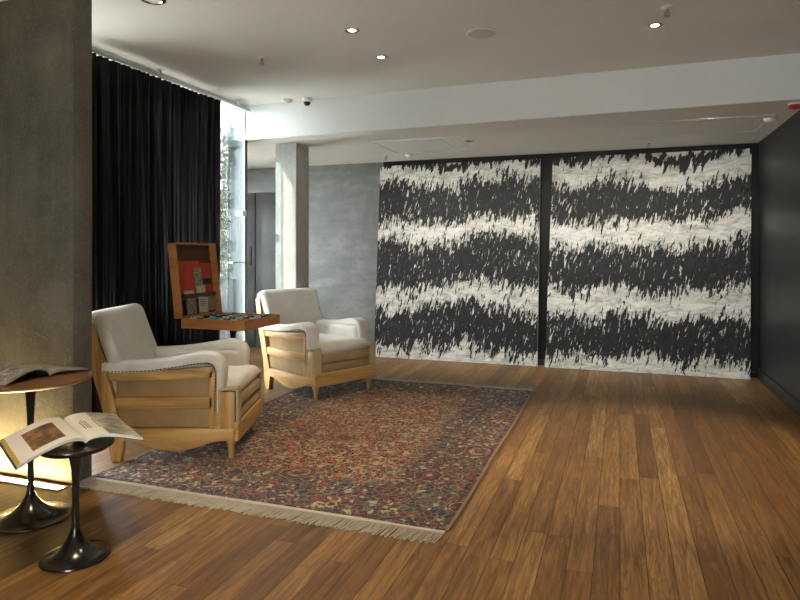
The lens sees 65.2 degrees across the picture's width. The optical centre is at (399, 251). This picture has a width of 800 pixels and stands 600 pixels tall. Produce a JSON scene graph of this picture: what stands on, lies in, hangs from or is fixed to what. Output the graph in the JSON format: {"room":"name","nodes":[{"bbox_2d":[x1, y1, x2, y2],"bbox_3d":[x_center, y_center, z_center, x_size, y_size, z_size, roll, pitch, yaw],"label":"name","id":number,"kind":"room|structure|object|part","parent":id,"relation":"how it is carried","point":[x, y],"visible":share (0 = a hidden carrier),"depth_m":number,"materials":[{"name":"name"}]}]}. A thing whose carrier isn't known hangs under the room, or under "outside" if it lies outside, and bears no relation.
{"room":"hotel lobby","nodes":[
{"label":"hotel lobby","id":0,"kind":"room"},
{"bbox_2d":[0,0,91,483],"bbox_3d":[-2.293,-0.110,3.731,1.040,2.820,0.140,0,0,19],"label":"pillar","id":1,"kind":"structure","parent":0,"point":[46,45],"depth_m":3.57,"materials":[{"name":"concrete"}]},
{"bbox_2d":[92,46,246,342],"bbox_3d":[-2.039,-0.085,5.115,0.200,2.770,2.640,0,0,19],"label":"window","id":2,"kind":"structure","parent":1,"relation":"attached to","point":[232,212],"depth_m":6.11,"materials":[{"name":"glass"}]},
{"bbox_3d":[-2.055,-0.072,4.951,0.012,2.695,2.320,0,0,19],"label":"pane","id":3,"kind":"part","parent":2,"relation":"part of","materials":[{"name":"clear glass"}]},
{"bbox_3d":[-1.615,-0.072,6.148,0.012,2.695,0.270,0,0,19],"label":"sliding pane","id":4,"kind":"part","parent":2,"relation":"part of","materials":[{"name":"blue glass"}]},
{"bbox_2d":[276,143,308,288],"bbox_3d":[-1.143,0.075,6.645,0.247,2.450,0.280,0,0,19],"label":"pillar","id":5,"kind":"structure","parent":0,"point":[292,159],"depth_m":6.53,"materials":[{"name":"concrete"}]},
{"bbox_2d":[247,162,382,347],"bbox_3d":[0.705,0.035,7.660,6.850,2.530,0.200,0,0,19],"label":"wall","id":6,"kind":"structure","parent":0,"point":[343,198],"depth_m":8.07,"materials":[{"name":"grey concrete"}]},
{"bbox_2d":[247,192,275,347],"bbox_3d":[-1.931,0.245,8.454,1.050,2.090,0.050,0,0,19],"label":"door","id":7,"kind":"structure","parent":6,"relation":"in","point":[261,207],"depth_m":8.43,"materials":[{"name":"metal"}]},
{"bbox_3d":[-2.027,0.050,8.469,0.040,0.260,0.015,0,0,19],"label":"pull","id":8,"kind":"part","parent":7,"relation":"part of","materials":[{"name":"black paint"}]},
{"bbox_2d":[0,348,799,599],"bbox_3d":[-1.046,1.350,2.678,6.850,0.100,10.760,0,0,19],"label":"floor","id":9,"kind":"structure","parent":0,"point":[605,485],"depth_m":3.01,"materials":[{"name":"brown wood"}]},
{"bbox_2d":[0,475,26,485],"bbox_3d":[-2.192,1.297,3.544,0.281,0.006,0.079,0,0,19],"label":"floor light","id":10,"kind":"object","parent":9,"relation":"in","point":[5,479],"depth_m":3.55,"materials":[{"name":"metal"}]},
{"bbox_2d":[0,369,94,533],"bbox_3d":[-1.807,0.958,3.062,0.564,0.685,0.564,0,0,19],"label":"table","id":11,"kind":"object","parent":9,"relation":"on","point":[32,513],"visible":0.91,"depth_m":3.02,"materials":[{"name":"black metal"}]},
{"bbox_2d":[0,363,86,386],"bbox_3d":[-1.855,0.585,3.105,0.316,0.061,0.461,0,0,26],"label":"magazine","id":12,"kind":"object","parent":11,"relation":"on","point":[9,373],"visible":1,"depth_m":3.04,"materials":[{"name":"grey paper"}]},
{"bbox_2d":[0,364,29,381],"bbox_3d":[-1.920,0.576,2.994,0.260,0.044,0.161,0,0,19],"label":"photo","id":13,"kind":"object","parent":12,"relation":"attached to","point":[7,371],"depth_m":2.98},
{"bbox_2d":[27,364,82,369],"bbox_3d":[-1.797,0.590,3.222,0.279,0.016,0.155,0,0,23],"label":"photo","id":14,"kind":"object","parent":12,"relation":"on","point":[49,367],"depth_m":3.19},
{"bbox_2d":[34,481,67,491],"bbox_3d":[-1.954,1.297,3.461,0.247,0.006,0.079,0,0,19],"label":"floor light","id":15,"kind":"object","parent":9,"relation":"in","point":[37,484],"depth_m":3.46,"materials":[{"name":"metal"}]},
{"bbox_2d":[38,437,114,572],"bbox_3d":[-1.383,1.058,2.670,0.304,0.483,0.304,0,0,19],"label":"table","id":16,"kind":"object","parent":9,"relation":"on","point":[77,552],"visible":0.89,"depth_m":2.63,"materials":[{"name":"black metal"}]},
{"bbox_2d":[0,412,144,469],"bbox_3d":[-1.438,0.804,2.725,0.488,0.088,0.465,0,0,-39],"label":"magazine","id":17,"kind":"object","parent":16,"relation":"on","point":[31,442],"visible":1,"depth_m":2.69,"materials":[{"name":"paper"}]},
{"bbox_2d":[21,422,64,450],"bbox_3d":[-1.523,0.784,2.670,0.126,0.043,0.257,0,0,-42],"label":"photo","id":18,"kind":"object","parent":17,"relation":"attached to","point":[41,436],"depth_m":2.66},
{"bbox_2d":[86,413,140,436],"bbox_3d":[-1.303,0.781,2.836,0.125,0.041,0.432,0,0,-40],"label":"photo","id":19,"kind":"object","parent":17,"relation":"on","point":[109,425],"depth_m":2.79},
{"bbox_2d":[80,480,100,487],"bbox_3d":[-1.730,1.296,3.507,0.130,0.006,0.100,0,0,19],"label":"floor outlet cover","id":20,"kind":"object","parent":9,"relation":"on","point":[91,485],"visible":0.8,"depth_m":3.48,"materials":[{"name":"metal"}]},
{"bbox_2d":[229,330,236,337],"bbox_3d":[-1.371,0.950,5.146,0.370,0.700,0.370,0,0,19],"label":"table","id":21,"kind":"object","parent":9,"relation":"on","point":[232,333],"visible":0.05,"depth_m":5.13,"materials":[{"name":"black metal"}]},
{"bbox_2d":[167,242,279,330],"bbox_3d":[-1.426,0.262,5.103,0.708,0.674,0.528,0,0,19],"label":"display case","id":22,"kind":"object","parent":21,"relation":"on","point":[201,252],"visible":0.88,"depth_m":5.04,"materials":[{"name":"brown wood"}]},
{"bbox_2d":[178,261,199,299],"bbox_3d":[-1.737,0.232,5.139,0.039,0.313,0.315,0,0,19],"label":"folder","id":23,"kind":"object","parent":22,"relation":"on","point":[186,275],"visible":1,"depth_m":5.13,"materials":[{"name":"red paper"}]},
{"bbox_2d":[184,290,193,293],"bbox_3d":[-1.722,0.339,5.111,0.008,0.047,0.120,0,0,19],"label":"card","id":24,"kind":"object","parent":22,"relation":"on","point":[191,291],"visible":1,"depth_m":5.11,"materials":[{"name":"beige paper"}]},
{"bbox_2d":[186,298,196,314],"bbox_3d":[-1.698,0.443,5.100,0.017,0.124,0.125,0,0,19],"label":"photo card","id":25,"kind":"object","parent":22,"relation":"on","point":[191,306],"visible":1,"depth_m":5.10,"materials":[{"name":"grey paper"}]},
{"bbox_3d":[-1.693,0.227,5.196,0.144,0.605,0.528,0,0,19],"label":"lid","id":26,"kind":"part","parent":22,"relation":"part of","materials":[{"name":"brown wood"}]},
{"bbox_2d":[193,268,202,287],"bbox_3d":[-1.694,0.214,5.249,0.021,0.164,0.108,0,0,19],"label":"picture card","id":27,"kind":"object","parent":22,"relation":"on","point":[197,271],"visible":1,"depth_m":5.25,"materials":[{"name":"beige paper"}]},
{"bbox_2d":[196,285,205,292],"bbox_3d":[-1.673,0.313,5.260,0.010,0.064,0.117,0,0,19],"label":"card","id":28,"kind":"object","parent":22,"relation":"on","point":[200,289],"visible":1,"depth_m":5.26,"materials":[{"name":"beige paper"}]},
{"bbox_2d":[199,297,208,311],"bbox_3d":[-1.647,0.440,5.248,0.018,0.138,0.129,0,0,20],"label":"card","id":29,"kind":"object","parent":22,"relation":"on","point":[203,301],"visible":1,"depth_m":5.25,"materials":[{"name":"beige paper"}]},
{"bbox_2d":[200,263,210,277],"bbox_3d":[-1.666,0.162,5.364,0.018,0.134,0.135,0,0,19],"label":"folder","id":30,"kind":"object","parent":22,"relation":"on","point":[205,267],"visible":1,"depth_m":5.37,"materials":[{"name":"red paper"}]},
{"bbox_2d":[202,278,210,283],"bbox_3d":[-1.652,0.249,5.356,0.009,0.050,0.110,0,0,19],"label":"picture card","id":31,"kind":"object","parent":22,"relation":"on","point":[205,280],"visible":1,"depth_m":5.35,"materials":[{"name":"black paper"}]},
{"bbox_2d":[203,283,212,292],"bbox_3d":[-1.647,0.319,5.357,0.014,0.100,0.135,0,0,19],"label":"folder","id":32,"kind":"object","parent":22,"relation":"on","point":[208,287],"visible":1,"depth_m":5.37,"materials":[{"name":"red paper"}]},
{"bbox_2d":[208,295,216,309],"bbox_3d":[-1.608,0.435,5.362,0.017,0.121,0.102,0,0,19],"label":"card","id":33,"kind":"object","parent":22,"relation":"on","point":[211,299],"visible":1,"depth_m":5.36,"materials":[{"name":"brown paper"}]},
{"bbox_2d":[181,312,279,330],"bbox_3d":[-1.364,0.560,5.082,0.576,0.078,0.528,0,0,19],"label":"tray","id":34,"kind":"object","parent":22,"relation":"on","point":[186,322],"depth_m":4.87,"materials":[{"name":"brown wood"}]},
{"bbox_2d":[70,377,534,544],"bbox_3d":[-0.268,1.294,4.710,2.142,0.012,3.400,0,0,19],"label":"rug","id":35,"kind":"object","parent":9,"relation":"on","point":[403,454],"visible":0.88,"depth_m":3.85,"materials":[{"name":"fabric"}]},
{"bbox_2d":[92,303,262,461],"bbox_3d":[-1.509,0.834,4.218,1.020,0.933,0.717,0,0,0],"label":"armchair","id":36,"kind":"object","parent":35,"relation":"on","point":[179,397],"visible":0.97,"depth_m":3.88,"materials":[{"name":"brown wood"}]},
{"bbox_3d":[-1.841,0.790,3.891,0.248,0.699,0.048,0,0,0],"label":"post","id":37,"kind":"part","parent":36,"relation":"part of","materials":[{"name":"brown wood"}]},
{"bbox_3d":[-1.761,1.201,3.891,0.099,0.198,0.048,0,0,0],"label":"leg","id":38,"kind":"part","parent":36,"relation":"part of","materials":[{"name":"brown wood"}]},
{"bbox_3d":[-1.834,0.660,4.217,0.314,0.584,0.679,0,0,0],"label":"backrest","id":39,"kind":"part","parent":36,"relation":"part of","materials":[{"name":"white fabric"}]},
{"bbox_3d":[-1.483,0.833,3.864,0.695,0.304,0.009,0,0,0],"label":"nail trim","id":40,"kind":"part","parent":36,"relation":"part of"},
{"bbox_3d":[-1.486,0.754,3.892,0.649,0.092,0.040,0,0,0],"label":"arm rail","id":41,"kind":"part","parent":36,"relation":"part of","materials":[{"name":"brown wood"}]},
{"bbox_3d":[-1.466,0.845,3.910,0.600,0.130,0.016,0,0,0],"label":"panel","id":42,"kind":"part","parent":36,"relation":"part of","materials":[{"name":"beige wood"}]},
{"bbox_3d":[-1.463,0.934,3.892,0.605,0.068,0.040,0,0,0],"label":"rail","id":43,"kind":"part","parent":36,"relation":"part of","materials":[{"name":"brown wood"}]},
{"bbox_3d":[-1.451,1.032,3.888,0.590,0.135,0.016,0,0,0],"label":"panel","id":44,"kind":"part","parent":36,"relation":"part of","materials":[{"name":"beige wood"}]},
{"bbox_3d":[-1.446,0.848,3.966,0.640,0.305,0.095,0,0,0],"label":"arm","id":45,"kind":"part","parent":36,"relation":"part of"},
{"bbox_3d":[-1.447,0.848,4.471,0.640,0.305,0.095,0,0,0],"label":"arm","id":46,"kind":"part","parent":36,"relation":"part of"},
{"bbox_3d":[-1.157,0.920,3.893,0.047,0.360,0.040,0,0,0],"label":"arm post","id":47,"kind":"part","parent":36,"relation":"part of","materials":[{"name":"brown wood"}]},
{"bbox_3d":[-1.067,0.980,3.900,0.087,0.230,0.062,0,0,0],"label":"post","id":48,"kind":"part","parent":36,"relation":"part of","materials":[{"name":"brown wood"}]},
{"bbox_3d":[-1.054,1.228,3.914,0.068,0.118,0.067,0,0,0],"label":"leg","id":49,"kind":"part","parent":36,"relation":"part of","materials":[{"name":"brown wood"}]},
{"bbox_2d":[226,365,259,390],"bbox_3d":[-1.334,0.844,4.218,0.665,0.122,0.566,0,0,0],"label":"seat cushion","id":50,"kind":"object","parent":36,"relation":"on","point":[245,377],"depth_m":4.18,"materials":[{"name":"white fabric"}]},
{"bbox_3d":[-1.015,1.113,4.219,0.033,0.113,0.700,0,0,0],"label":"rail","id":51,"kind":"part","parent":36,"relation":"part of","materials":[{"name":"brown wood"}]},
{"bbox_3d":[-1.055,1.228,4.524,0.068,0.118,0.067,0,0,0],"label":"leg","id":52,"kind":"part","parent":36,"relation":"part of","materials":[{"name":"brown wood"}]},
{"bbox_2d":[255,288,375,399],"bbox_3d":[-0.836,0.834,5.993,0.717,0.933,1.020,0,0,-45],"label":"armchair","id":53,"kind":"object","parent":35,"relation":"on","point":[306,348],"visible":0.98,"depth_m":5.78,"materials":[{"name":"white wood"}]},
{"bbox_3d":[-1.301,0.790,6.001,0.048,0.699,0.248,0,0,-45],"label":"post","id":54,"kind":"part","parent":53,"relation":"part of","materials":[{"name":"brown wood"}]},
{"bbox_3d":[-1.245,1.201,5.944,0.048,0.198,0.099,0,0,-45],"label":"leg","id":55,"kind":"part","parent":53,"relation":"part of","materials":[{"name":"brown wood"}]},
{"bbox_3d":[-1.070,0.833,5.726,0.009,0.304,0.695,0,0,-45],"label":"nail trim","id":56,"kind":"part","parent":53,"relation":"part of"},
{"bbox_3d":[-1.052,0.754,5.748,0.040,0.092,0.649,0,0,-45],"label":"arm rail","id":57,"kind":"part","parent":53,"relation":"part of","materials":[{"name":"brown wood"}]},
{"bbox_3d":[-1.036,0.934,5.732,0.040,0.068,0.605,0,0,-45],"label":"rail","id":58,"kind":"part","parent":53,"relation":"part of","materials":[{"name":"brown wood"}]},
{"bbox_3d":[-1.025,0.845,5.747,0.016,0.130,0.600,0,0,-45],"label":"panel","id":59,"kind":"part","parent":53,"relation":"part of","materials":[{"name":"beige wood"}]},
{"bbox_3d":[-1.030,1.032,5.721,0.016,0.135,0.590,0,0,-45],"label":"panel","id":60,"kind":"part","parent":53,"relation":"part of","materials":[{"name":"beige wood"}]},
{"bbox_3d":[-1.064,0.660,6.225,0.679,0.584,0.314,0,0,-45],"label":"backrest","id":61,"kind":"part","parent":53,"relation":"part of","materials":[{"name":"white fabric"}]},
{"bbox_3d":[-0.821,0.920,5.514,0.040,0.360,0.047,0,0,-45],"label":"arm post","id":62,"kind":"part","parent":53,"relation":"part of","materials":[{"name":"brown wood"}]},
{"bbox_3d":[-0.753,0.980,5.455,0.062,0.230,0.087,0,0,-45],"label":"post","id":63,"kind":"part","parent":53,"relation":"part of","materials":[{"name":"brown wood"}]},
{"bbox_3d":[-0.733,1.228,5.455,0.067,0.118,0.068,0,0,-45],"label":"leg","id":64,"kind":"part","parent":53,"relation":"part of","materials":[{"name":"brown wood"}]},
{"bbox_3d":[-0.612,0.848,6.126,0.095,0.305,0.640,0,0,-45],"label":"arm","id":65,"kind":"part","parent":53,"relation":"part of"},
{"bbox_2d":[316,333,369,353],"bbox_3d":[-0.713,0.844,5.869,0.566,0.122,0.665,0,0,-45],"label":"seat cushion","id":66,"kind":"object","parent":53,"relation":"on","point":[327,343],"depth_m":5.70,"materials":[{"name":"white fabric"}]},
{"bbox_3d":[-0.489,1.113,5.642,0.700,0.113,0.033,0,0,-45],"label":"rail","id":67,"kind":"part","parent":53,"relation":"part of","materials":[{"name":"brown wood"}]},
{"bbox_3d":[-0.299,1.228,5.884,0.067,0.118,0.068,0,0,-45],"label":"leg","id":68,"kind":"part","parent":53,"relation":"part of","materials":[{"name":"brown wood"}]},
{"bbox_2d":[374,159,540,365],"bbox_3d":[0.648,0.113,7.476,2.015,2.366,0.125,0,0,19],"label":"abstract painting","id":69,"kind":"object","parent":9,"relation":"on","point":[457,280],"visible":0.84,"depth_m":7.43,"materials":[{"name":"black fabric"}]},
{"bbox_2d":[545,148,751,378],"bbox_3d":[2.633,0.113,6.767,2.080,2.366,0.145,0,0,19],"label":"abstract painting","id":70,"kind":"object","parent":9,"relation":"on","point":[649,271],"visible":1,"depth_m":6.72,"materials":[{"name":"black fabric"}]},
{"bbox_2d":[0,0,799,105],"bbox_3d":[-0.622,-1.570,1.501,5.270,0.200,8.820,0,0,19],"label":"ceiling","id":71,"kind":"structure","parent":0,"point":[214,46],"depth_m":4.35,"materials":[{"name":"paint"}]},
{"bbox_2d":[141,0,165,4],"bbox_3d":[-1.435,-1.466,3.637,0.144,0.009,0.144,0,0,19],"label":"recessed light","id":72,"kind":"object","parent":71,"relation":"in","point":[154,2],"visible":1,"depth_m":3.67,"materials":[{"name":"silver metal"}]},
{"bbox_2d":[92,49,249,111],"bbox_3d":[-1.932,-1.433,5.043,0.060,0.073,2.535,0,0,19],"label":"track","id":73,"kind":"object","parent":71,"relation":"attached to","point":[98,53],"visible":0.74,"depth_m":5.08,"materials":[{"name":"metal"}]},
{"bbox_2d":[92,53,220,412],"bbox_3d":[-1.924,-0.091,5.072,0.074,2.612,1.570,0,0,19],"label":"curtain","id":74,"kind":"object","parent":73,"relation":"hanging from","point":[156,142],"visible":0.66,"depth_m":4.89,"materials":[{"name":"black fabric"}]},
{"bbox_2d":[257,56,266,65],"bbox_3d":[-1.040,-1.440,4.719,0.072,0.060,0.072,0,0,19],"label":"sprinkler","id":75,"kind":"object","parent":71,"relation":"attached to","point":[258,57],"visible":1,"depth_m":4.71,"materials":[{"name":"white plastic"}]},
{"bbox_2d":[281,98,292,103],"bbox_3d":[-1.089,-1.452,6.034,0.110,0.036,0.109,0,0,19],"label":"smoke detector","id":76,"kind":"object","parent":71,"relation":"attached to","point":[284,100],"visible":1,"depth_m":6.00,"materials":[{"name":"white plastic"}]},
{"bbox_2d":[302,97,311,105],"bbox_3d":[-0.888,-1.433,5.976,0.094,0.079,0.094,0,0,19],"label":"ceiling camera","id":77,"kind":"object","parent":71,"relation":"attached to","point":[306,100],"visible":1,"depth_m":5.95,"materials":[{"name":"white plastic"}]},
{"bbox_2d":[344,28,359,33],"bbox_3d":[-0.318,-1.466,4.145,0.100,0.009,0.100,0,0,19],"label":"recessed light","id":78,"kind":"object","parent":71,"relation":"in","point":[347,30],"visible":1,"depth_m":4.14,"materials":[{"name":"silver metal"}]},
{"bbox_2d":[374,55,387,59],"bbox_3d":[-0.143,-1.466,4.719,0.100,0.009,0.100,0,0,19],"label":"recessed light","id":79,"kind":"object","parent":71,"relation":"in","point":[379,57],"visible":1,"depth_m":4.72,"materials":[{"name":"silver metal"}]},
{"bbox_2d":[466,27,497,38],"bbox_3d":[0.550,-1.462,4.202,0.216,0.017,0.216,0,0,19],"label":"ceiling speaker","id":80,"kind":"object","parent":71,"relation":"attached to","point":[483,32],"visible":1,"depth_m":4.17,"materials":[{"name":"white plastic"}]},
{"bbox_2d":[246,53,799,139],"bbox_3d":[0.765,-1.310,5.448,5.271,0.360,0.012,0,0,21],"label":"beam","id":81,"kind":"structure","parent":71,"relation":"attached to","point":[775,77],"depth_m":5.28,"materials":[{"name":"white paint"}]},
{"bbox_2d":[647,22,662,28],"bbox_3d":[1.651,-1.466,4.054,0.100,0.009,0.100,0,0,19],"label":"recessed light","id":82,"kind":"object","parent":71,"relation":"in","point":[652,25],"visible":1,"depth_m":4.05,"materials":[{"name":"silver metal"}]},
{"bbox_2d":[661,5,672,17],"bbox_3d":[1.602,-1.440,3.756,0.072,0.060,0.072,0,0,19],"label":"sprinkler","id":83,"kind":"object","parent":71,"relation":"attached to","point":[666,8],"visible":1,"depth_m":3.75,"materials":[{"name":"white plastic"}]},
{"bbox_2d":[247,99,799,168],"bbox_3d":[0.371,-1.205,6.710,6.850,0.150,2.213,0,0,19],"label":"ceiling","id":84,"kind":"structure","parent":0,"point":[595,132],"depth_m":6.18,"materials":[{"name":"paint"}]},
{"bbox_2d":[372,136,471,153],"bbox_3d":[0.254,-1.128,6.642,0.885,0.004,0.800,0,0,19],"label":"ceiling vent","id":85,"kind":"object","parent":84,"relation":"in","point":[423,144],"visible":1,"depth_m":6.62,"materials":[{"name":"white paint"}]},
{"bbox_3d":[0.197,-1.129,6.662,0.665,0.003,0.720,0,0,19],"label":"perforated panel","id":86,"kind":"part","parent":85,"relation":"part of","materials":[{"name":"white metal"}]},
{"bbox_2d":[617,114,775,138],"bbox_3d":[2.623,-1.128,5.687,1.226,0.004,0.770,0,0,19],"label":"ceiling vent","id":87,"kind":"object","parent":84,"relation":"in","point":[736,124],"visible":1,"depth_m":5.58,"materials":[{"name":"white paint"}]},
{"bbox_3d":[2.761,-1.129,5.638,0.772,0.003,0.690,0,0,19],"label":"perforated panel","id":88,"kind":"part","parent":87,"relation":"part of","materials":[{"name":"white metal"}]},
{"bbox_2d":[763,117,776,122],"bbox_3d":[3.132,-1.112,5.299,0.100,0.036,0.100,0,0,19],"label":"smoke detector","id":89,"kind":"object","parent":84,"relation":"attached to","point":[773,119],"visible":1,"depth_m":5.27,"materials":[{"name":"white plastic"}]},
{"bbox_2d":[787,102,799,109],"bbox_3d":[3.006,-1.111,4.763,0.100,0.042,0.100,0,0,19],"label":"fire alarm","id":90,"kind":"object","parent":84,"relation":"attached to","point":[795,105],"visible":1,"depth_m":4.73,"materials":[{"name":"red plastic"}]},
{"bbox_2d":[383,143,757,371],"bbox_3d":[1.753,0.085,7.175,4.150,2.430,0.020,0,0,19],"label":"wall panel","id":91,"kind":"object","parent":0,"point":[546,159],"visible":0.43,"depth_m":7.13,"materials":[{"name":"black paint"}]},
{"bbox_2d":[538,360,755,377],"bbox_3d":[1.746,1.270,7.156,4.150,0.060,0.020,0,0,19],"label":"baseboard","id":92,"kind":"structure","parent":91,"relation":"attached to","point":[540,362],"depth_m":6.50,"materials":[{"name":"black paint"}]},
{"bbox_2d":[758,110,799,400],"bbox_3d":[2.091,-0.135,1.576,0.200,2.870,10.760,0,0,19],"label":"wall","id":93,"kind":"structure","parent":0,"point":[779,151],"depth_m":5.58,"materials":[{"name":"black paint"}]},
{"bbox_2d":[756,367,799,417],"bbox_3d":[1.950,1.245,1.509,0.022,0.110,10.540,0,0,19],"label":"baseboard","id":94,"kind":"structure","parent":93,"relation":"attached to","point":[773,386],"depth_m":5.52,"materials":[{"name":"black paint"}]}
]}

